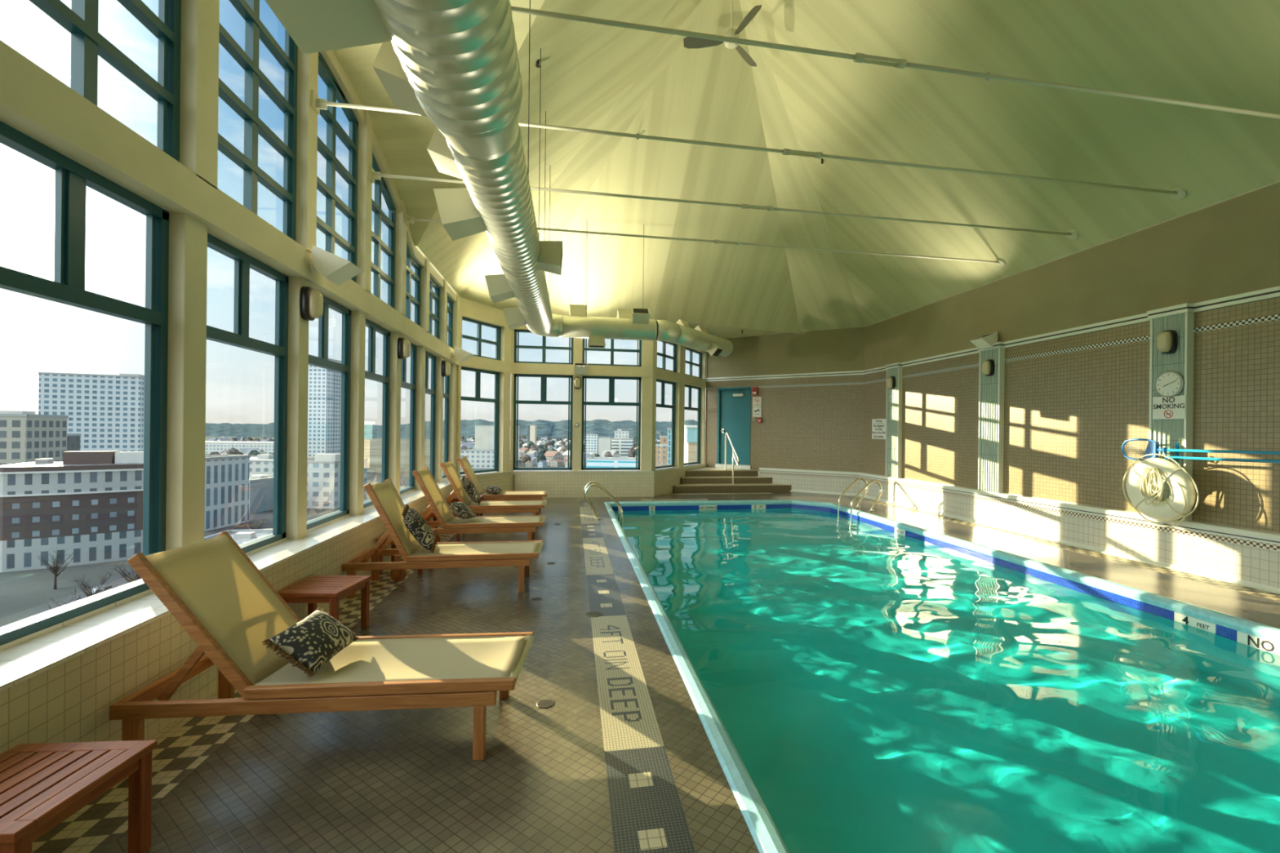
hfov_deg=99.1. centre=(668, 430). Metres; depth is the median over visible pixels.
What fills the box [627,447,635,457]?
tree
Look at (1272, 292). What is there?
trim
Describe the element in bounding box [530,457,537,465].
house
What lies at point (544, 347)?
window
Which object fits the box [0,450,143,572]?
brick building
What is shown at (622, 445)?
office block
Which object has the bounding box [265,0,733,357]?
air duct
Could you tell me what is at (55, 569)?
bare tree
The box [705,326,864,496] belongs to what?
wall
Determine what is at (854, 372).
trim
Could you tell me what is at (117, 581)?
road
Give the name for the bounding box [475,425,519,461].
block
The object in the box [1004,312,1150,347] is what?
trim
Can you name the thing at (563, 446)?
tree
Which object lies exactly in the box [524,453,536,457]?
house
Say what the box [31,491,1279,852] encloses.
floor
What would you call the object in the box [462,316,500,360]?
window
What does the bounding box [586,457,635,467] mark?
building
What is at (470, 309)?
wall
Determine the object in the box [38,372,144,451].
apartment tower
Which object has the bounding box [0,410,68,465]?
office block
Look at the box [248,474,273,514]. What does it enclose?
warehouse
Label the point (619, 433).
office block
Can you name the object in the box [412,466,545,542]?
sun lounger
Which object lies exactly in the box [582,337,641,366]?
window
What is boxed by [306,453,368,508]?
office block
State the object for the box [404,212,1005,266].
rod
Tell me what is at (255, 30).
window
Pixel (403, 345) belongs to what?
light
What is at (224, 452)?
house
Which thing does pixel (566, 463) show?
house
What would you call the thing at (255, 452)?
tree
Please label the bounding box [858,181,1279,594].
wall
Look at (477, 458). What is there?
block
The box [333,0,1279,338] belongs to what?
ceiling
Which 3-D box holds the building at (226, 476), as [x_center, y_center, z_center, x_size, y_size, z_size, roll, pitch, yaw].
[-137.234,18.414,165.000,7.400,21.400,18.400,1,0,0]
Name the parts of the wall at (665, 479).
sill, head panel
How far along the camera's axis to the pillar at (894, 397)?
11.95 m
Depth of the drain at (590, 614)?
4.57 m
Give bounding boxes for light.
[299,286,323,320]
[397,337,410,359]
[441,360,450,376]
[573,376,581,389]
[886,376,895,389]
[982,359,994,376]
[1156,329,1177,354]
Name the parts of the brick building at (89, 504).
cornice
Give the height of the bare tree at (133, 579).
7.929 m
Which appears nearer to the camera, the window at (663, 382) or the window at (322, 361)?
the window at (322, 361)
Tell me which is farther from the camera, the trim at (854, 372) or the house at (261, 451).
the house at (261, 451)
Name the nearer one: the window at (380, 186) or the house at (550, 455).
the window at (380, 186)
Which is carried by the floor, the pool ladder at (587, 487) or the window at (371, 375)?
the pool ladder at (587, 487)
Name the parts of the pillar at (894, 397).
edge moulding, edge moulding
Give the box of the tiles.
[611,504,1275,642]
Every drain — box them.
[530,597,542,600]
[536,698,554,708]
[585,611,602,617]
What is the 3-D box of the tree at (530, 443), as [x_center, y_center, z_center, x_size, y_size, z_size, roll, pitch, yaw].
[-181.163,20.972,718.275,9.825,15.363,10.030,1,0,-13]
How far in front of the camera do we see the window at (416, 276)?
8.00 m
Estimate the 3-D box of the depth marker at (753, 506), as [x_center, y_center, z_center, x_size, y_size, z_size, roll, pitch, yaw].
[2.010,1.703,12.158,0.330,0.104,0.006,1,0,-10]
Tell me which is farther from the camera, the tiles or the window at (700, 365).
the window at (700, 365)
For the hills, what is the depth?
1867.64 m
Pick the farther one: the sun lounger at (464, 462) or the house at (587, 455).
the house at (587, 455)
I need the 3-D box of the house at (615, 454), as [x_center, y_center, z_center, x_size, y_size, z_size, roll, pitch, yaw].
[-53.108,24.056,499.188,13.570,11.877,11.691,1,0,32]
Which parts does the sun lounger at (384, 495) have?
leg, leg, rail, rail, rail, rail, seat rail, seat rail, leg, leg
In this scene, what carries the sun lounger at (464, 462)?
on the floor
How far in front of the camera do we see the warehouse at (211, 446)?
589.98 m
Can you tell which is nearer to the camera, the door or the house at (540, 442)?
the door
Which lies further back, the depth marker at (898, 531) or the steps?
the steps
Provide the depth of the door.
15.29 m
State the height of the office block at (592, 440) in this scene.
25.900 m
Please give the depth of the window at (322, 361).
5.73 m
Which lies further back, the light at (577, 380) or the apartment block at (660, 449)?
the apartment block at (660, 449)
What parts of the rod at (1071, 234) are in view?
rod, rod, ceiling plate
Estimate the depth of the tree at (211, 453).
396.19 m
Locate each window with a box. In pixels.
[0,120,168,645]
[29,0,181,161]
[206,232,288,553]
[217,0,297,240]
[306,295,351,529]
[316,52,358,282]
[363,318,390,508]
[371,152,395,308]
[400,342,416,494]
[405,242,421,326]
[425,351,435,479]
[429,276,439,338]
[442,374,449,478]
[446,295,453,347]
[460,366,499,475]
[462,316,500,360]
[512,373,573,470]
[514,329,573,364]
[581,375,640,470]
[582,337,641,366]
[655,378,675,469]
[657,341,676,372]
[684,347,702,377]
[684,384,701,465]
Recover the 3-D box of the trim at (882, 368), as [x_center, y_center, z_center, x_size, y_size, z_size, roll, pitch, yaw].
[4.889,-1.424,12.844,0.054,0.100,1.110,1,0,-10]
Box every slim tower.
[527,424,532,443]
[529,425,537,445]
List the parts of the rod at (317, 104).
rod, rod, ceiling plate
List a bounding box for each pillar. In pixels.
[885,367,902,478]
[977,347,1004,493]
[1148,311,1194,520]
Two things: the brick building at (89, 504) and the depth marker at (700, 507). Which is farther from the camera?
the brick building at (89, 504)
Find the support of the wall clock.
attached to the pillar at (1166, 432)
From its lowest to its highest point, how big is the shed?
8.200 m
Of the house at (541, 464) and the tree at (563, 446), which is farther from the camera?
the tree at (563, 446)
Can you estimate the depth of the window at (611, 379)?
12.75 m
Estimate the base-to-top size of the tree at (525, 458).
9.393 m
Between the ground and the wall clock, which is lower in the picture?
the ground
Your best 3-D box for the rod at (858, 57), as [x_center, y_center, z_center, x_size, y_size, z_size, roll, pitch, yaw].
[1.683,-2.771,4.092,9.126,0.158,0.166,1,0,-10]
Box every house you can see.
[208,437,217,440]
[216,438,230,440]
[220,450,227,454]
[232,435,240,440]
[240,448,257,454]
[244,449,265,454]
[260,439,271,441]
[462,443,474,448]
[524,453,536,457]
[524,460,533,467]
[525,450,538,457]
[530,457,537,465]
[537,440,544,444]
[537,460,547,467]
[544,450,563,465]
[550,458,563,466]
[562,450,569,455]
[563,455,569,466]
[564,461,569,467]
[583,453,592,464]
[600,450,620,457]
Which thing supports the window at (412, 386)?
in the wall at (60, 682)
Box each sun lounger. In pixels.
[109,531,533,759]
[342,478,542,598]
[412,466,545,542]
[440,460,546,528]
[457,455,548,515]
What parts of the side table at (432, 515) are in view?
leg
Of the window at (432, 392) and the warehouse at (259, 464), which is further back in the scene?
the warehouse at (259, 464)
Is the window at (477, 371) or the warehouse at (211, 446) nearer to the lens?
the window at (477, 371)
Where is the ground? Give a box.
[0,436,586,627]
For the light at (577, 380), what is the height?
0.280 m
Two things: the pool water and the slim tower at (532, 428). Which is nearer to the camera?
the pool water
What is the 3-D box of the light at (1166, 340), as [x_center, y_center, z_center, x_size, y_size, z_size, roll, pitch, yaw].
[5.876,-1.048,6.444,0.130,0.280,0.170,1,0,-10]
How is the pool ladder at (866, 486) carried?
on the floor
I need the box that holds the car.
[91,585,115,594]
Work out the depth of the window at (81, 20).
2.91 m
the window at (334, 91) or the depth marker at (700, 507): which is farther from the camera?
the depth marker at (700, 507)
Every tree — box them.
[36,548,76,589]
[47,590,97,609]
[70,567,113,597]
[108,562,140,582]
[208,452,220,455]
[226,447,239,454]
[245,516,268,528]
[248,449,261,455]
[521,454,531,464]
[527,440,534,448]
[537,452,546,463]
[538,448,546,453]
[560,444,568,451]
[560,447,569,452]
[604,451,613,457]
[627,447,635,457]
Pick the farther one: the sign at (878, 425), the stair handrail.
the stair handrail
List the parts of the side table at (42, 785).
frame, leg, frame, frame, frame, leg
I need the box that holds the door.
[715,386,751,469]
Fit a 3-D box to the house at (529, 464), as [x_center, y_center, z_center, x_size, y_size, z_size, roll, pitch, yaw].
[-111.210,26.675,435.043,6.279,5.422,7.288,1,0,-12]
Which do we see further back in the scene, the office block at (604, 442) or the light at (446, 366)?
the office block at (604, 442)
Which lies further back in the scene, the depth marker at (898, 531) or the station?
the station
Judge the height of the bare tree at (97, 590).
7.929 m
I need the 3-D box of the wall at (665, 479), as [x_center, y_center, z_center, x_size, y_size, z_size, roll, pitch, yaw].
[0.198,-0.528,14.346,0.445,4.260,3.354,1,0,26]
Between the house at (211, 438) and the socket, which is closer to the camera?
the socket
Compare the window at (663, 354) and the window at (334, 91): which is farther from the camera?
the window at (663, 354)
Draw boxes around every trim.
[705,370,863,382]
[862,366,886,374]
[884,362,902,369]
[902,347,979,367]
[977,342,1004,351]
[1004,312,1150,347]
[1146,302,1195,319]
[1193,285,1279,312]
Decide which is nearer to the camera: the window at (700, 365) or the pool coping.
the pool coping
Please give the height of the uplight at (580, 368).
0.260 m
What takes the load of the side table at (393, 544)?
on the floor
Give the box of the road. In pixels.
[17,508,314,622]
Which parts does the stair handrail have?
post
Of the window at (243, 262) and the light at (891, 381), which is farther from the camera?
the light at (891, 381)
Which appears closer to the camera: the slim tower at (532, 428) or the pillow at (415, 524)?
the pillow at (415, 524)
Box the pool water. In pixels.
[613,507,1279,852]
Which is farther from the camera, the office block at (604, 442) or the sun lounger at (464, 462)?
the office block at (604, 442)
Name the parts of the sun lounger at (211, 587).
leg, rail, leg, rail, rail, seat rail, seat rail, leg, leg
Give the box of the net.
[1121,438,1279,460]
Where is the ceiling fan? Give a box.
[683,0,761,66]
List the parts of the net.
net frame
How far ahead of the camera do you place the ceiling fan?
7.47 m
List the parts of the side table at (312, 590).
frame, frame, leg, leg, frame, frame, leg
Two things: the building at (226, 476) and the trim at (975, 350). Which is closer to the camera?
the trim at (975, 350)
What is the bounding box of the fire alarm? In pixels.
[751,386,757,395]
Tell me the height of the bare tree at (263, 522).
7.929 m
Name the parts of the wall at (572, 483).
head panel, sill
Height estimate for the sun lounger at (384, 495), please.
1.038 m
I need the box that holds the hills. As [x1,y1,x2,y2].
[205,418,697,439]
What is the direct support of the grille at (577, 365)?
attached to the uplight at (580, 368)
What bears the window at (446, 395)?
in the wall at (60, 682)
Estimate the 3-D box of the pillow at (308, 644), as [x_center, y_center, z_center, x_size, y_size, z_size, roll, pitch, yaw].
[-1.795,1.064,2.772,0.230,0.206,0.498,1,0,-6]
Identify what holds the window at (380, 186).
in the wall at (60, 682)
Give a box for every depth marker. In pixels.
[648,506,654,510]
[698,505,716,510]
[751,504,765,509]
[894,527,905,535]
[1173,612,1216,633]
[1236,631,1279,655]
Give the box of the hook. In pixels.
[1163,442,1178,461]
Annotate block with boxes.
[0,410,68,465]
[66,433,81,451]
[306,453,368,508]
[460,448,510,468]
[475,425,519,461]
[585,434,599,454]
[598,436,611,457]
[611,436,633,457]
[614,428,630,438]
[655,444,667,466]
[659,435,667,444]
[666,427,671,465]
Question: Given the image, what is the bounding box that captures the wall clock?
[1155,371,1184,397]
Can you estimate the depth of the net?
6.43 m
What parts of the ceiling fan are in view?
blade, motor, down rod, blade, blade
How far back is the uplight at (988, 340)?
9.11 m
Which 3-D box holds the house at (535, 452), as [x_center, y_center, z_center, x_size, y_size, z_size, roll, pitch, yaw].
[-130.329,24.116,526.305,12.582,10.141,10.840,1,0,44]
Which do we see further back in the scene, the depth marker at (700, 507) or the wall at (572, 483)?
the wall at (572, 483)
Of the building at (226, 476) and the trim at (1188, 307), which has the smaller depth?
the trim at (1188, 307)
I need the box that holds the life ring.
[1122,453,1199,527]
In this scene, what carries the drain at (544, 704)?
on the floor
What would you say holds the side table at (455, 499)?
on the floor
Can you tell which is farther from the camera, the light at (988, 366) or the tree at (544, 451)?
the tree at (544, 451)
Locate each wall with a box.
[0,0,466,754]
[456,297,511,491]
[510,324,653,497]
[651,340,706,496]
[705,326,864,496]
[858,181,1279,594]
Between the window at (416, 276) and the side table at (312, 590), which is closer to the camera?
the side table at (312, 590)
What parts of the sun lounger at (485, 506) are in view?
rail, rail, seat rail, seat rail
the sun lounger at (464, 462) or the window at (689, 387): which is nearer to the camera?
the sun lounger at (464, 462)
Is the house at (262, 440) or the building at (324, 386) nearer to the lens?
the building at (324, 386)
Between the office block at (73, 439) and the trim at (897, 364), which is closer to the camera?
the trim at (897, 364)
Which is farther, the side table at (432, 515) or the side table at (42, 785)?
the side table at (432, 515)
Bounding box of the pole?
[1159,455,1279,462]
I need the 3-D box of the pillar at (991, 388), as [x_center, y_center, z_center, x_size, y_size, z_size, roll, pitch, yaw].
[5.498,-0.177,9.257,0.144,2.430,0.460,1,0,-10]
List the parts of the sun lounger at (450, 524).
rail, rail, rail, rail, seat rail, seat rail, leg, leg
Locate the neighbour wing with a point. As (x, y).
(690, 431)
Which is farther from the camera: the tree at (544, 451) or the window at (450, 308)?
the tree at (544, 451)
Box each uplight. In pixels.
[308,244,363,285]
[452,346,473,362]
[574,362,587,373]
[969,331,997,349]
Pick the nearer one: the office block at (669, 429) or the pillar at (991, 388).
the pillar at (991, 388)
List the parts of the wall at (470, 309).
head panel, sill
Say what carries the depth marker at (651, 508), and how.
attached to the tiles
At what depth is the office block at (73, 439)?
242.72 m
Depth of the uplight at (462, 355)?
10.05 m
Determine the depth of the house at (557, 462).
447.41 m
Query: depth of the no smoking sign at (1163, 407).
6.44 m
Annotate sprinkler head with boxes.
[535,58,540,67]
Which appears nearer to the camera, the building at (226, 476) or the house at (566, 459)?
the building at (226, 476)
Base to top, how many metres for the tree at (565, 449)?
11.790 m
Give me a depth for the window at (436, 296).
9.33 m
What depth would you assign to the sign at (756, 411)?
14.87 m
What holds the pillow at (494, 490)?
on the sun lounger at (464, 462)
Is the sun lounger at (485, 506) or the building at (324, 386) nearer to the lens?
the sun lounger at (485, 506)
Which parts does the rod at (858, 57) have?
rod, rod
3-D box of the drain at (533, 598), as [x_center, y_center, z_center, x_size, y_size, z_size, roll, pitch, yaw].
[-1.202,1.538,4.969,0.100,0.010,0.100,1,0,-10]
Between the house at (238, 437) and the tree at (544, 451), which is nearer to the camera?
the tree at (544, 451)
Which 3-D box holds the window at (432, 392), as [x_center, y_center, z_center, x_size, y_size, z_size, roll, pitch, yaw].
[-3.998,-0.199,8.979,0.070,2.185,1.040,1,0,-10]
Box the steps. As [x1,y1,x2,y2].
[674,466,791,492]
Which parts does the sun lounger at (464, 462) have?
rail, rail, seat rail, seat rail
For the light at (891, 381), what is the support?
attached to the pillar at (894, 397)
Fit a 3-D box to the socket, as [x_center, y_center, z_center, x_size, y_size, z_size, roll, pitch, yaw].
[5.773,0.226,6.377,0.034,0.060,0.120,1,0,-10]
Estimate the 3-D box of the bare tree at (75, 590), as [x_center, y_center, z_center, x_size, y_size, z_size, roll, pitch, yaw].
[-82.998,25.717,75.437,4.757,7.929,4.923,1,0,-2]
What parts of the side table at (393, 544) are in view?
leg, leg, leg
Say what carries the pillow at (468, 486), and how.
on the sun lounger at (485, 506)
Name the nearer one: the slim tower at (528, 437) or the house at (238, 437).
the slim tower at (528, 437)
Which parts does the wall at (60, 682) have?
sill, head panel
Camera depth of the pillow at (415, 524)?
5.20 m
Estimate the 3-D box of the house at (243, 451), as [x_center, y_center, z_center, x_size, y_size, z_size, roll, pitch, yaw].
[-400.906,21.550,522.216,12.511,9.605,10.779,1,0,-24]
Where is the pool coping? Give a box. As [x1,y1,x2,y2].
[604,499,1279,852]
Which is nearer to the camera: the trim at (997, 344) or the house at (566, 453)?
the trim at (997, 344)
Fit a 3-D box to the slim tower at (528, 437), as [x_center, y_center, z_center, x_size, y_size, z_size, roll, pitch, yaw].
[-195.876,9.799,770.000,3.600,37.400,9.400,1,0,0]
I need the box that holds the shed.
[204,528,272,545]
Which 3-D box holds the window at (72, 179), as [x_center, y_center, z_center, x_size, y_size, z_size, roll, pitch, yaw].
[-2.868,-0.188,2.609,0.070,2.185,1.180,1,0,-10]
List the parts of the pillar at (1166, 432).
edge moulding, edge moulding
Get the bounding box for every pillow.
[262,608,359,677]
[401,504,436,553]
[448,502,475,519]
[461,475,480,505]
[484,485,502,494]
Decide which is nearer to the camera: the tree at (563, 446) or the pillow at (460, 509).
the pillow at (460, 509)
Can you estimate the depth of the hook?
6.35 m
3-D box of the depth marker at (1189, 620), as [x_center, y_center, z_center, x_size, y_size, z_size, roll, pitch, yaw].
[4.717,1.732,4.892,0.006,0.104,0.330,1,0,-10]
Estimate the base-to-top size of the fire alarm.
0.220 m
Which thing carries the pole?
hanging from the hook
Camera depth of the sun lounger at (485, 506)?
8.49 m
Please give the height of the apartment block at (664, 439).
27.400 m
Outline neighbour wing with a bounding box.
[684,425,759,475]
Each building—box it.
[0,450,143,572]
[204,454,250,531]
[307,358,341,456]
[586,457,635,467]
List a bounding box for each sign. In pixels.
[752,396,761,407]
[752,407,761,417]
[871,418,885,439]
[1152,395,1186,419]
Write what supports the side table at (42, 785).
on the floor
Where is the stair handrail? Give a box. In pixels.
[724,432,739,484]
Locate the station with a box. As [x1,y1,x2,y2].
[757,417,761,422]
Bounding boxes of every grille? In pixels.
[575,363,586,367]
[972,332,995,340]
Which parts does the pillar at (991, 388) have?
edge moulding, edge moulding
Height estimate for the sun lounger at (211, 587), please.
0.974 m
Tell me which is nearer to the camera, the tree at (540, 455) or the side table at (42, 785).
the side table at (42, 785)
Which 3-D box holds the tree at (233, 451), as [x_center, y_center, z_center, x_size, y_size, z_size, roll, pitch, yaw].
[-356.381,20.264,446.832,8.689,13.109,8.870,1,0,-29]
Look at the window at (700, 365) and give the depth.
15.28 m
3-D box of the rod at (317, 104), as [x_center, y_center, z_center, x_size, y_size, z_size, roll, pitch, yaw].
[1.440,-2.774,5.460,9.126,0.158,0.166,1,0,-10]
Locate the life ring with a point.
(1140, 479)
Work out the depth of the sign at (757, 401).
14.88 m
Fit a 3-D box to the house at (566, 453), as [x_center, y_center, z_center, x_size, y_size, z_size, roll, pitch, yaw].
[-91.286,24.059,510.635,11.646,11.072,13.518,1,0,-42]
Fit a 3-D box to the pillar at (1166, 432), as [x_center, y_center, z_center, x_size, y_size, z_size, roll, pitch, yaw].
[5.989,-0.172,6.486,0.144,2.430,0.410,1,0,-10]
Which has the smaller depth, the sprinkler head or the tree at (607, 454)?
the sprinkler head
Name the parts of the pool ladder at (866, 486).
rail, rail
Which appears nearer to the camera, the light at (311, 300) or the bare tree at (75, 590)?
the light at (311, 300)
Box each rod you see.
[310,89,1186,199]
[368,165,1079,239]
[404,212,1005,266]
[511,5,1279,119]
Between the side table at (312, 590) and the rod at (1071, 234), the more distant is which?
the rod at (1071, 234)
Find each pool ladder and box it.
[583,480,622,528]
[837,477,882,519]
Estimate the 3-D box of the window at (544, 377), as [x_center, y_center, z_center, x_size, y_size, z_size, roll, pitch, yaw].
[-2.866,-0.188,12.501,1.320,2.185,0.070,1,0,-10]
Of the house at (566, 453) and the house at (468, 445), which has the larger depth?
the house at (468, 445)
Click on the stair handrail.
(728, 436)
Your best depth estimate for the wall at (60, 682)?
3.26 m
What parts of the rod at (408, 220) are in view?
rod, rod, ceiling plate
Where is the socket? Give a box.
[1155,447,1167,453]
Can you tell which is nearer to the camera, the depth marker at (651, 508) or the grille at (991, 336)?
the grille at (991, 336)
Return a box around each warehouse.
[204,440,273,454]
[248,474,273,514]
[249,454,315,475]
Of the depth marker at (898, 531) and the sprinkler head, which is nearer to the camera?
the sprinkler head
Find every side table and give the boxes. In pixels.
[0,740,157,852]
[276,575,371,627]
[375,529,435,574]
[426,507,465,539]
[450,494,484,515]
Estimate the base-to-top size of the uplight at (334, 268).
0.260 m
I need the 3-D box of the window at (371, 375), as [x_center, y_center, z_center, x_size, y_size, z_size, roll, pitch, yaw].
[-3.566,-0.195,6.542,0.070,2.185,1.110,1,0,-10]
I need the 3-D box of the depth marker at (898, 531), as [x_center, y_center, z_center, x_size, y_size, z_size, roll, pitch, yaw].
[3.938,1.723,9.284,0.006,0.104,0.300,1,0,-10]
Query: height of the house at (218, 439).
10.440 m

